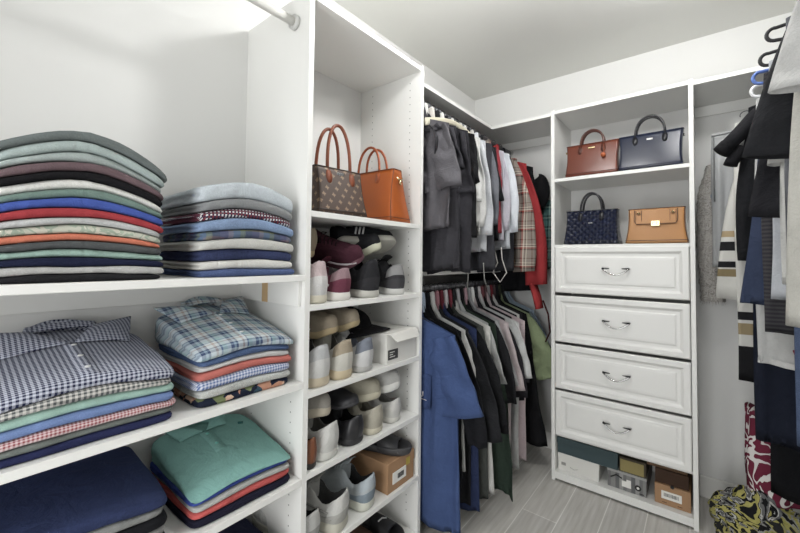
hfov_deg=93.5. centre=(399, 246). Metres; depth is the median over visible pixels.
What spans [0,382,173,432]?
shirt
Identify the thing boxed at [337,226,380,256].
sneaker
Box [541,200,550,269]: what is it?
scarf
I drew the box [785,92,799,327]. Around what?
shirt
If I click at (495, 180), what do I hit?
shirt
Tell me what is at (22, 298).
shelves
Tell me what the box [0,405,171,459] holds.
shirt
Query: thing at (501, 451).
dress
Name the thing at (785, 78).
t-shirt
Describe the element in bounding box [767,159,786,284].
shirt
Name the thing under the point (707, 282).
scarf
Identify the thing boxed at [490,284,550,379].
t-shirt
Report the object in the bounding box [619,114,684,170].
handbag
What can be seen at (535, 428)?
dress
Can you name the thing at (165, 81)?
wall
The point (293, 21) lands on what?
closet rod
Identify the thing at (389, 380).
sneaker
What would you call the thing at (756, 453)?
scarf
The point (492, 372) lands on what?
shirt
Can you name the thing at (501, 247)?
necklace
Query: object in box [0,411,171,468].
shirt
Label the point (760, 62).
hanger
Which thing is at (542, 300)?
strap
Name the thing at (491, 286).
shirt
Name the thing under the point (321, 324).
shoe
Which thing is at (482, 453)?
shirt
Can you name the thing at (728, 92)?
wall shelf
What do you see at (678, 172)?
shelf
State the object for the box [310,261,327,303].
sneaker
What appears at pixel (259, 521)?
shoe
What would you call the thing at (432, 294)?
t-shirt
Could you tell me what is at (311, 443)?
leather shoe
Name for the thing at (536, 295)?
sleeve
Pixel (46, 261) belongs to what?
shirt
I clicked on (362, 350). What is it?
sneaker
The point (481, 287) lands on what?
shirt
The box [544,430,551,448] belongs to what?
baseboard
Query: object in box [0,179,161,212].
shirt
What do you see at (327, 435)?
sneaker
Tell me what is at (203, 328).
shirt
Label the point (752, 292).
shirt
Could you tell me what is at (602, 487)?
shelf
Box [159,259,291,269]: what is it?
shirt
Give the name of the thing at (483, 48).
ceiling
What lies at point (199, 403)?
shirt
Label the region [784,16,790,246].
shirt
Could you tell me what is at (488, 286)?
shirt
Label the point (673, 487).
shoe box
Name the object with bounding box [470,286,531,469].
shirt
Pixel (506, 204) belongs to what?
shirt
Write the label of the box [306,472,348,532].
shoe
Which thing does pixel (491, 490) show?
dress
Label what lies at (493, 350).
shirt
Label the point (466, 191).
dress
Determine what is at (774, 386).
dress
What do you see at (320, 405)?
sneaker
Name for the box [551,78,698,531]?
tower
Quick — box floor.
[420,442,715,532]
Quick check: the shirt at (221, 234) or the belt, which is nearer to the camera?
the shirt at (221, 234)
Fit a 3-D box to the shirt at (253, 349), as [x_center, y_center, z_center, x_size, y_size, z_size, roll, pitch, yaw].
[-0.531,0.292,1.140,0.311,0.039,0.274,-1,-2,39]
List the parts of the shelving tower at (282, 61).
panel, shelf, shelf, shelf, shelf, shelf, panel, shelf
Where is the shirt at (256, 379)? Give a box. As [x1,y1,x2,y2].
[171,369,289,398]
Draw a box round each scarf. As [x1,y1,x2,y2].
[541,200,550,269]
[695,164,725,306]
[744,402,799,509]
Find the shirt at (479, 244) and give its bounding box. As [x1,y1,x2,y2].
[451,118,493,251]
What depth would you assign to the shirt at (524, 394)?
2.00 m
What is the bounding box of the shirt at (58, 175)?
[0,171,161,206]
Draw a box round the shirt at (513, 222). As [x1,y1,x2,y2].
[474,132,518,249]
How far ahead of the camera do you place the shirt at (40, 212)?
0.75 m
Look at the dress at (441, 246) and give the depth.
1.69 m
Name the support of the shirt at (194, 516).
on the shirt at (259, 492)
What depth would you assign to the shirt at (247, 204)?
1.04 m
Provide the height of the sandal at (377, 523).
0.070 m
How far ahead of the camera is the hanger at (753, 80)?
1.25 m
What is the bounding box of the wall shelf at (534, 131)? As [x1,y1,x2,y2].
[424,83,550,150]
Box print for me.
[622,480,630,488]
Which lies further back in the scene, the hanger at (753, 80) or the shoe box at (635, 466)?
the shoe box at (635, 466)
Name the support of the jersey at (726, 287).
hanging from the clothes hanger
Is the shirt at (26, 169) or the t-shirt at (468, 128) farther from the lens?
the t-shirt at (468, 128)
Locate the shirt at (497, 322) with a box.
[459,287,518,385]
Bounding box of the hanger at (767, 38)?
[764,23,785,42]
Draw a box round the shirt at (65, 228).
[0,224,159,243]
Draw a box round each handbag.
[311,124,366,216]
[357,146,410,222]
[564,192,622,244]
[565,129,619,177]
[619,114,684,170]
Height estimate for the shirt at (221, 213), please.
0.048 m
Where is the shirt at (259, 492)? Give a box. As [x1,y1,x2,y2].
[165,473,289,528]
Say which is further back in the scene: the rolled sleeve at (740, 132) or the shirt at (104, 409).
the rolled sleeve at (740, 132)
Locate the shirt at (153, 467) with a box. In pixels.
[150,460,286,506]
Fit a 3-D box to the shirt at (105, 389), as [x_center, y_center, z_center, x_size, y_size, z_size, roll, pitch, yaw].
[-0.751,0.305,0.867,0.326,0.039,0.319,-1,-2,39]
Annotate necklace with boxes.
[493,247,506,281]
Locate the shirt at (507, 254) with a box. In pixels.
[477,135,513,271]
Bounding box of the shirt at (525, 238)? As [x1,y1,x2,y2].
[485,139,535,271]
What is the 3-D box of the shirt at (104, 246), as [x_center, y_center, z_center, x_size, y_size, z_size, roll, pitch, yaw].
[-0.735,0.003,0.848,0.268,0.029,0.282,-1,-2,39]
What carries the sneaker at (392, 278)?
on the shelving tower at (282, 61)
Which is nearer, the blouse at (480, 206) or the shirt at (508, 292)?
the blouse at (480, 206)
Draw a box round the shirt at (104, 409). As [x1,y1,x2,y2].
[0,390,172,442]
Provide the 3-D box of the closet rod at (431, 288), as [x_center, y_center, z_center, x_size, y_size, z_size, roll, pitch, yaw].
[0.398,0.217,2.175,0.048,0.048,1.193,-1,-2,39]
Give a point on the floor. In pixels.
(541, 503)
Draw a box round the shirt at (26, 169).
[0,162,163,200]
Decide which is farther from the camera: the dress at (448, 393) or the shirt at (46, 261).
the dress at (448, 393)
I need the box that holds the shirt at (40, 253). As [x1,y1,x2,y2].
[0,249,162,260]
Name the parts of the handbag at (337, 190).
handle, handle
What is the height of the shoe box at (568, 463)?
0.092 m
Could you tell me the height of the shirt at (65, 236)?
0.033 m
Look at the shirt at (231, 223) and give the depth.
1.03 m
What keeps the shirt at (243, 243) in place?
on the shirt at (216, 254)
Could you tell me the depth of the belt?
1.67 m
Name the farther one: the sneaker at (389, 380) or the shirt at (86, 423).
the sneaker at (389, 380)
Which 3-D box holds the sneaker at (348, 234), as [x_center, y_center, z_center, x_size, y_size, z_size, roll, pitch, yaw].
[-0.148,-0.038,1.537,0.274,0.144,0.134,1,-2,-26]
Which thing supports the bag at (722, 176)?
hanging from the clothes hanger
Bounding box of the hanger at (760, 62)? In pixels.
[758,49,776,66]
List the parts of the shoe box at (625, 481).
box lid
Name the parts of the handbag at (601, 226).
handle, handle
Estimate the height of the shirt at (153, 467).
0.031 m
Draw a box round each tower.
[240,0,423,532]
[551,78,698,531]
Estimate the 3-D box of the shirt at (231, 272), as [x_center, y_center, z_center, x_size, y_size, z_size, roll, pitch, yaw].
[-0.523,0.072,1.142,0.311,0.022,0.298,-1,-2,39]
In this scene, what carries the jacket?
hanging from the clothes hanger
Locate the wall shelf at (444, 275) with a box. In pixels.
[422,271,499,280]
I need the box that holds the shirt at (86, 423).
[0,397,175,452]
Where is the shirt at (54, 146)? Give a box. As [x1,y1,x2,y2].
[0,141,163,187]
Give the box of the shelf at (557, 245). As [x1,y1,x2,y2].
[555,243,689,247]
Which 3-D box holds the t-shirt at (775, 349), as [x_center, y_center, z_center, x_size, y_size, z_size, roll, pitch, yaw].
[1.464,-0.119,1.192,0.505,1.080,0.077,-1,-2,39]
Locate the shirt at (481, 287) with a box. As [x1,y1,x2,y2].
[472,286,523,400]
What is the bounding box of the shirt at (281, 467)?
[153,461,288,512]
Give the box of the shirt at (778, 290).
[769,60,785,299]
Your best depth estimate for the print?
1.91 m
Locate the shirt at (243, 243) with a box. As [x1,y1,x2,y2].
[157,238,292,252]
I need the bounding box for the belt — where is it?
[423,123,441,153]
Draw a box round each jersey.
[716,179,736,299]
[734,121,753,382]
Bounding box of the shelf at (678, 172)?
[555,163,688,190]
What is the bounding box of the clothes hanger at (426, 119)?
[424,109,471,133]
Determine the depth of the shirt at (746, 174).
1.41 m
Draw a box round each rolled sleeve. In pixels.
[713,107,755,156]
[723,145,744,166]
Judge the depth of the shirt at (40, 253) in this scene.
0.76 m
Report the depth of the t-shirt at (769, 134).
0.85 m
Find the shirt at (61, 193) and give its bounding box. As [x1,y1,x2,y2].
[0,189,161,218]
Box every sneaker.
[307,417,338,461]
[308,329,329,387]
[308,393,330,418]
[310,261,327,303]
[311,229,363,268]
[312,334,352,379]
[319,256,350,300]
[319,409,363,445]
[330,226,395,254]
[335,329,372,372]
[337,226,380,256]
[338,259,379,297]
[342,377,380,401]
[347,402,382,434]
[368,393,400,422]
[372,369,399,392]
[378,254,404,294]
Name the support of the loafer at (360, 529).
on the shelving tower at (282, 61)
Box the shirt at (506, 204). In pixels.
[470,130,510,241]
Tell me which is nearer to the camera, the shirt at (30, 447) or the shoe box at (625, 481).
the shirt at (30, 447)
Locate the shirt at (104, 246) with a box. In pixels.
[0,241,160,254]
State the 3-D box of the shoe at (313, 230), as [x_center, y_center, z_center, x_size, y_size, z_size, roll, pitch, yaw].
[-0.395,-0.031,1.354,0.254,0.136,0.092,-1,-2,42]
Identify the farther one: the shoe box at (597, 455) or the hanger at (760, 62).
the shoe box at (597, 455)
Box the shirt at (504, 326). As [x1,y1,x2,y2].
[463,287,525,439]
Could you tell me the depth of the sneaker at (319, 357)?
1.22 m
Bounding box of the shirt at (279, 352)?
[157,349,288,372]
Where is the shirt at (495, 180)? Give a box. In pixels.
[460,123,498,224]
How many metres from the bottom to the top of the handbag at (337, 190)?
0.334 m
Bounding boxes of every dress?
[420,311,483,532]
[422,103,464,270]
[422,107,474,273]
[423,107,461,231]
[444,289,494,494]
[460,288,512,501]
[495,284,547,446]
[753,304,799,452]
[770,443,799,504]
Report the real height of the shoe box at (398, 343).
0.218 m
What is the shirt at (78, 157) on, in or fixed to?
on the shirt at (26, 169)
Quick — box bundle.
[707,484,799,532]
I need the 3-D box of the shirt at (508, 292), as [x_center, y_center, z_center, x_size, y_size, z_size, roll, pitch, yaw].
[0.726,0.541,2.492,0.546,0.593,0.066,-1,-2,39]
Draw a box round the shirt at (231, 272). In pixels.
[162,268,293,276]
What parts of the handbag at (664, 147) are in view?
handle, handle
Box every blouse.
[440,112,481,201]
[444,115,485,234]
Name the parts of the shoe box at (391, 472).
box lid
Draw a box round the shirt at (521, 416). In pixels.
[475,285,525,460]
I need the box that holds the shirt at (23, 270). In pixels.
[0,265,163,276]
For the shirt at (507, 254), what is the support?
hanging from the clothes hanger
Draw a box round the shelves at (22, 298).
[0,274,304,532]
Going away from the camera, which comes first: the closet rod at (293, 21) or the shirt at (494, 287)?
the closet rod at (293, 21)
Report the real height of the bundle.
0.294 m
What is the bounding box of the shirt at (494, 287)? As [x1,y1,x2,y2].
[484,284,525,345]
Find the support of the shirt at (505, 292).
hanging from the clothes hanger
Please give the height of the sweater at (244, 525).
0.117 m
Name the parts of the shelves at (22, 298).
shelf, shelf, shelf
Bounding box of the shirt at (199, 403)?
[171,377,287,407]
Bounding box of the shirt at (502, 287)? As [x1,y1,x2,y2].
[492,283,528,312]
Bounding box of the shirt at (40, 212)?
[0,208,162,233]
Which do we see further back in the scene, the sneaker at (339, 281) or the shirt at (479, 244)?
the shirt at (479, 244)
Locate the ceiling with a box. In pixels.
[334,0,795,100]
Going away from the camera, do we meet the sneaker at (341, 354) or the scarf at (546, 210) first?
the sneaker at (341, 354)
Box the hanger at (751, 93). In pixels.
[749,85,762,97]
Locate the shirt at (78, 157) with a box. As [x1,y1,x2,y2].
[0,152,160,192]
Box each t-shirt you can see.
[422,292,461,431]
[425,291,475,471]
[435,110,479,237]
[463,125,503,240]
[467,127,501,232]
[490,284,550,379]
[742,28,793,158]
[748,159,779,217]
[754,98,794,370]
[768,0,799,93]
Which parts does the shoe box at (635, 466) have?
panel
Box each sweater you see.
[0,446,166,532]
[218,518,262,532]
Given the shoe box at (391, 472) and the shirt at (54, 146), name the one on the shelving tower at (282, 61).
the shoe box at (391, 472)
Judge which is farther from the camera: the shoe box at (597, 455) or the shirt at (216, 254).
the shoe box at (597, 455)
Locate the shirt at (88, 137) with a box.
[0,131,166,182]
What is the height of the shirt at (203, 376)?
0.034 m
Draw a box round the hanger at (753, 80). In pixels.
[751,68,768,84]
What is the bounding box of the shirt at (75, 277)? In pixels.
[0,273,159,283]
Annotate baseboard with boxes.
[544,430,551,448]
[700,474,799,513]
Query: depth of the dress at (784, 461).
1.46 m
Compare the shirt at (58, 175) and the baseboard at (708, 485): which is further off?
the baseboard at (708, 485)
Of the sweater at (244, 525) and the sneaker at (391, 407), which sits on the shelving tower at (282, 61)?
the sneaker at (391, 407)
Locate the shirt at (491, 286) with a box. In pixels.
[481,285,518,317]
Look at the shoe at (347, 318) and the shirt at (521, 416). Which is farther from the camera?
the shirt at (521, 416)
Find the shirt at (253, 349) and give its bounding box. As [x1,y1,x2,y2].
[158,344,288,366]
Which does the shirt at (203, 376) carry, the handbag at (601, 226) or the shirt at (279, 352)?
the shirt at (279, 352)
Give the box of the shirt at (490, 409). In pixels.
[426,291,502,505]
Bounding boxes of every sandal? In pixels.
[360,512,403,532]
[363,434,411,455]
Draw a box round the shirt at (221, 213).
[161,209,289,227]
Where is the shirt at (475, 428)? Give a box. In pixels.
[425,292,486,487]
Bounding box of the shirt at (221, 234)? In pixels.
[163,230,290,242]
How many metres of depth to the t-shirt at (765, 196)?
1.03 m
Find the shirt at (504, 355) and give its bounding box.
[454,288,516,403]
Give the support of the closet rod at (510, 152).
attached to the wall at (722, 397)
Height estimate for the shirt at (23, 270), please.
0.021 m
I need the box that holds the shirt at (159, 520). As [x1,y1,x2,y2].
[116,509,166,532]
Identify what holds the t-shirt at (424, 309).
hanging from the clothes hanger
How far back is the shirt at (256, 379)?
1.01 m
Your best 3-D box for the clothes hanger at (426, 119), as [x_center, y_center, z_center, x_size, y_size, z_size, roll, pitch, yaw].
[0.238,-0.625,1.905,0.109,0.173,0.470,-1,-2,43]
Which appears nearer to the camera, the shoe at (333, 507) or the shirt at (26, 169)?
the shirt at (26, 169)
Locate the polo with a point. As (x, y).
(202, 458)
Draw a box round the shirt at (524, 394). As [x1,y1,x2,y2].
[465,286,527,397]
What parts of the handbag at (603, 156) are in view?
handle, handle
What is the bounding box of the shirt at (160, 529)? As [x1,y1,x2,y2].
[149,524,164,532]
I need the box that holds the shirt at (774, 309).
[761,71,793,334]
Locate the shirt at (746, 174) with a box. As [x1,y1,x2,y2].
[736,105,755,260]
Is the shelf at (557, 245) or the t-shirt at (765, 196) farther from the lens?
the shelf at (557, 245)
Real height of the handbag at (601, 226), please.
0.285 m
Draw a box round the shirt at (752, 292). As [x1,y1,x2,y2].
[740,159,763,304]
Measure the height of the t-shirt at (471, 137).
0.658 m
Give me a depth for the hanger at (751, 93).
1.30 m
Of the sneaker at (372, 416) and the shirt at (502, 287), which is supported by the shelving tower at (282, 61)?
the sneaker at (372, 416)
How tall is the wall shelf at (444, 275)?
0.075 m
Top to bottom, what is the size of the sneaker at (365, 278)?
0.186 m
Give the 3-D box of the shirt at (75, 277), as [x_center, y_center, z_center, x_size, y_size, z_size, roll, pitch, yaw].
[-0.736,0.064,0.845,0.275,0.016,0.284,-1,-2,39]
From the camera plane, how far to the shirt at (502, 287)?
2.43 m
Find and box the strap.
[542,300,550,341]
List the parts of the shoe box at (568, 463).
box lid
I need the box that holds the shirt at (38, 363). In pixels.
[0,316,173,413]
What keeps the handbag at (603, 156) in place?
on the tower at (655, 270)
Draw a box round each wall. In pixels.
[0,0,474,472]
[475,12,791,494]
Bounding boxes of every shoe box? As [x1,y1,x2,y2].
[333,306,419,364]
[346,448,413,494]
[557,436,619,469]
[558,452,605,481]
[607,465,651,497]
[619,454,649,477]
[647,461,691,512]
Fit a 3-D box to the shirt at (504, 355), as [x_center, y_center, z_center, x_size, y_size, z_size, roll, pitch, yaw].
[0.370,0.622,2.046,0.552,0.798,0.070,-1,-2,39]
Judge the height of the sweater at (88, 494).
0.082 m
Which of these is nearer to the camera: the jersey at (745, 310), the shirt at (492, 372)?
the jersey at (745, 310)
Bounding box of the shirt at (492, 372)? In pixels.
[435,290,508,433]
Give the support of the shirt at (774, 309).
hanging from the clothes hanger
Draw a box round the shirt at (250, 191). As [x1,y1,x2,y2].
[160,183,292,212]
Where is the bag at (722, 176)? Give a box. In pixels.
[711,130,733,266]
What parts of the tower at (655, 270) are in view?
panel, handle, handle, handle, handle, drawer, drawer, drawer, drawer, panel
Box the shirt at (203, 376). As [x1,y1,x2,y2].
[165,354,290,381]
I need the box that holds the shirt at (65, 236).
[0,233,159,247]
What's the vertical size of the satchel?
0.175 m
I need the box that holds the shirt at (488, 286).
[487,285,529,382]
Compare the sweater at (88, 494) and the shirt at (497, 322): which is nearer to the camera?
the sweater at (88, 494)
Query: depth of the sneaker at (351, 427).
1.35 m
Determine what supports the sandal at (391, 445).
on the shoe box at (391, 472)
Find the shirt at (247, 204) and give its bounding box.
[161,199,291,220]
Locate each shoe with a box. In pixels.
[252,508,319,532]
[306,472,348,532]
[307,437,316,469]
[309,310,337,338]
[311,228,316,256]
[319,456,375,511]
[320,307,359,331]
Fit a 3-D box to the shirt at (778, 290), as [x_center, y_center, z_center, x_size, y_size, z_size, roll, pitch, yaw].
[1.266,-0.256,0.946,0.492,0.838,0.082,-1,-2,39]
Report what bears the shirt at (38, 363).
on the shirt at (105, 389)
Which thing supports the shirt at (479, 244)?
hanging from the clothes hanger
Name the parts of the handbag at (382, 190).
handle, handle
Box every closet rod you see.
[247,0,299,30]
[422,279,498,291]
[424,102,512,155]
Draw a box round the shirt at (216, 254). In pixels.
[159,249,290,260]
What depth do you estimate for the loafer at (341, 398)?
1.37 m
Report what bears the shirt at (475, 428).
hanging from the clothes hanger
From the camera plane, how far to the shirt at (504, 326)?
1.98 m
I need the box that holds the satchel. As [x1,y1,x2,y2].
[625,206,688,243]
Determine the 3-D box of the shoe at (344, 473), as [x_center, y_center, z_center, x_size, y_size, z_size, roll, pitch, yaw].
[-0.230,0.889,1.466,0.293,0.165,0.105,0,-2,26]
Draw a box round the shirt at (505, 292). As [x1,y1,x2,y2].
[504,291,539,326]
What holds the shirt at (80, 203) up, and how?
on the shirt at (40, 212)
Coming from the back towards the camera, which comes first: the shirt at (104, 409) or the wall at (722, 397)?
the wall at (722, 397)
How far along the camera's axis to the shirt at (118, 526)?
0.82 m
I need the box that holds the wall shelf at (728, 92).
[693,66,768,117]
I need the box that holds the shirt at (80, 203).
[0,197,162,225]
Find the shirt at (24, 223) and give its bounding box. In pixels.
[0,218,159,237]
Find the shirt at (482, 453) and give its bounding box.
[439,289,487,498]
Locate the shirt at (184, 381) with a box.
[170,362,288,390]
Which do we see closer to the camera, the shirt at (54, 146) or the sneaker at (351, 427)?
the shirt at (54, 146)
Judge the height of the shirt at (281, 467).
0.026 m
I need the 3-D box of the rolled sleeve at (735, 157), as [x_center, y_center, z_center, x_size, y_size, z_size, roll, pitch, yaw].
[1.274,-0.345,1.428,0.074,0.083,0.056,-1,-2,39]
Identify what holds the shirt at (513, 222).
hanging from the clothes hanger
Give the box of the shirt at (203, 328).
[153,296,292,361]
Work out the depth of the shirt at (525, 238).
2.13 m
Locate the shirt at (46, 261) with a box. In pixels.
[0,257,162,266]
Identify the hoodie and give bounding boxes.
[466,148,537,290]
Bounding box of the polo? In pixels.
[151,414,289,503]
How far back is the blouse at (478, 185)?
1.77 m
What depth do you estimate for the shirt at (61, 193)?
0.76 m
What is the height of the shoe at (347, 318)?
0.131 m
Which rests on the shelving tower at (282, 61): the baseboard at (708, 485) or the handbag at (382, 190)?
the handbag at (382, 190)
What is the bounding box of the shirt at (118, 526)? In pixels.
[88,507,162,532]
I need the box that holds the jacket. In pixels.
[493,144,546,284]
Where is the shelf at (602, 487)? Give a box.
[555,467,693,522]
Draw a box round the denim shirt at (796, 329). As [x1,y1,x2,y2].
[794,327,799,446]
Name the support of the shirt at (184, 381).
on the shirt at (256, 379)
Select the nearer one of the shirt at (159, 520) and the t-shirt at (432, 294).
the shirt at (159, 520)
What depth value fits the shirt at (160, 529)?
0.87 m
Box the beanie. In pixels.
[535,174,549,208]
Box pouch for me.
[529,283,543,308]
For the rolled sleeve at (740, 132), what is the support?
attached to the shirt at (746, 174)
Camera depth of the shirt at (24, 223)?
0.76 m
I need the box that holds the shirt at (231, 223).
[159,218,292,236]
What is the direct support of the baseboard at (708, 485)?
attached to the wall at (722, 397)
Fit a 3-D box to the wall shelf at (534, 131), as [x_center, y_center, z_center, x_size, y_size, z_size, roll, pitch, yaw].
[0.449,-0.733,2.171,0.664,0.074,1.193,-1,-2,39]
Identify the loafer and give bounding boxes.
[326,387,358,409]
[350,525,371,532]
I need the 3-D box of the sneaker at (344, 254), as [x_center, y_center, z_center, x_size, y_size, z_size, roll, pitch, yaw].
[-0.267,0.009,1.422,0.274,0.153,0.130,0,-2,19]
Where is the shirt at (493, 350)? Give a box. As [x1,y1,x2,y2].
[446,288,506,383]
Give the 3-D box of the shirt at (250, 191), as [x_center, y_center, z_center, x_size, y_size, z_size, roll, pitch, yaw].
[-0.527,-0.142,1.151,0.305,0.074,0.290,-1,-2,39]
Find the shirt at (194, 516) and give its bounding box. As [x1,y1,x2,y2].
[152,468,288,519]
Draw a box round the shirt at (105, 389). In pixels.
[0,378,170,422]
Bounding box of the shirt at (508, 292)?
[507,291,550,346]
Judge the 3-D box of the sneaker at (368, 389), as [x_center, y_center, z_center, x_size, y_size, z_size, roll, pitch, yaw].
[-0.206,0.536,1.524,0.281,0.131,0.102,0,-2,23]
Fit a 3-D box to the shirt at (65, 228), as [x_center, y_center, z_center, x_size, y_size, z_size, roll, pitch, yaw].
[-0.740,-0.027,0.845,0.264,0.038,0.287,-1,-2,39]
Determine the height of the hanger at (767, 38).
0.112 m

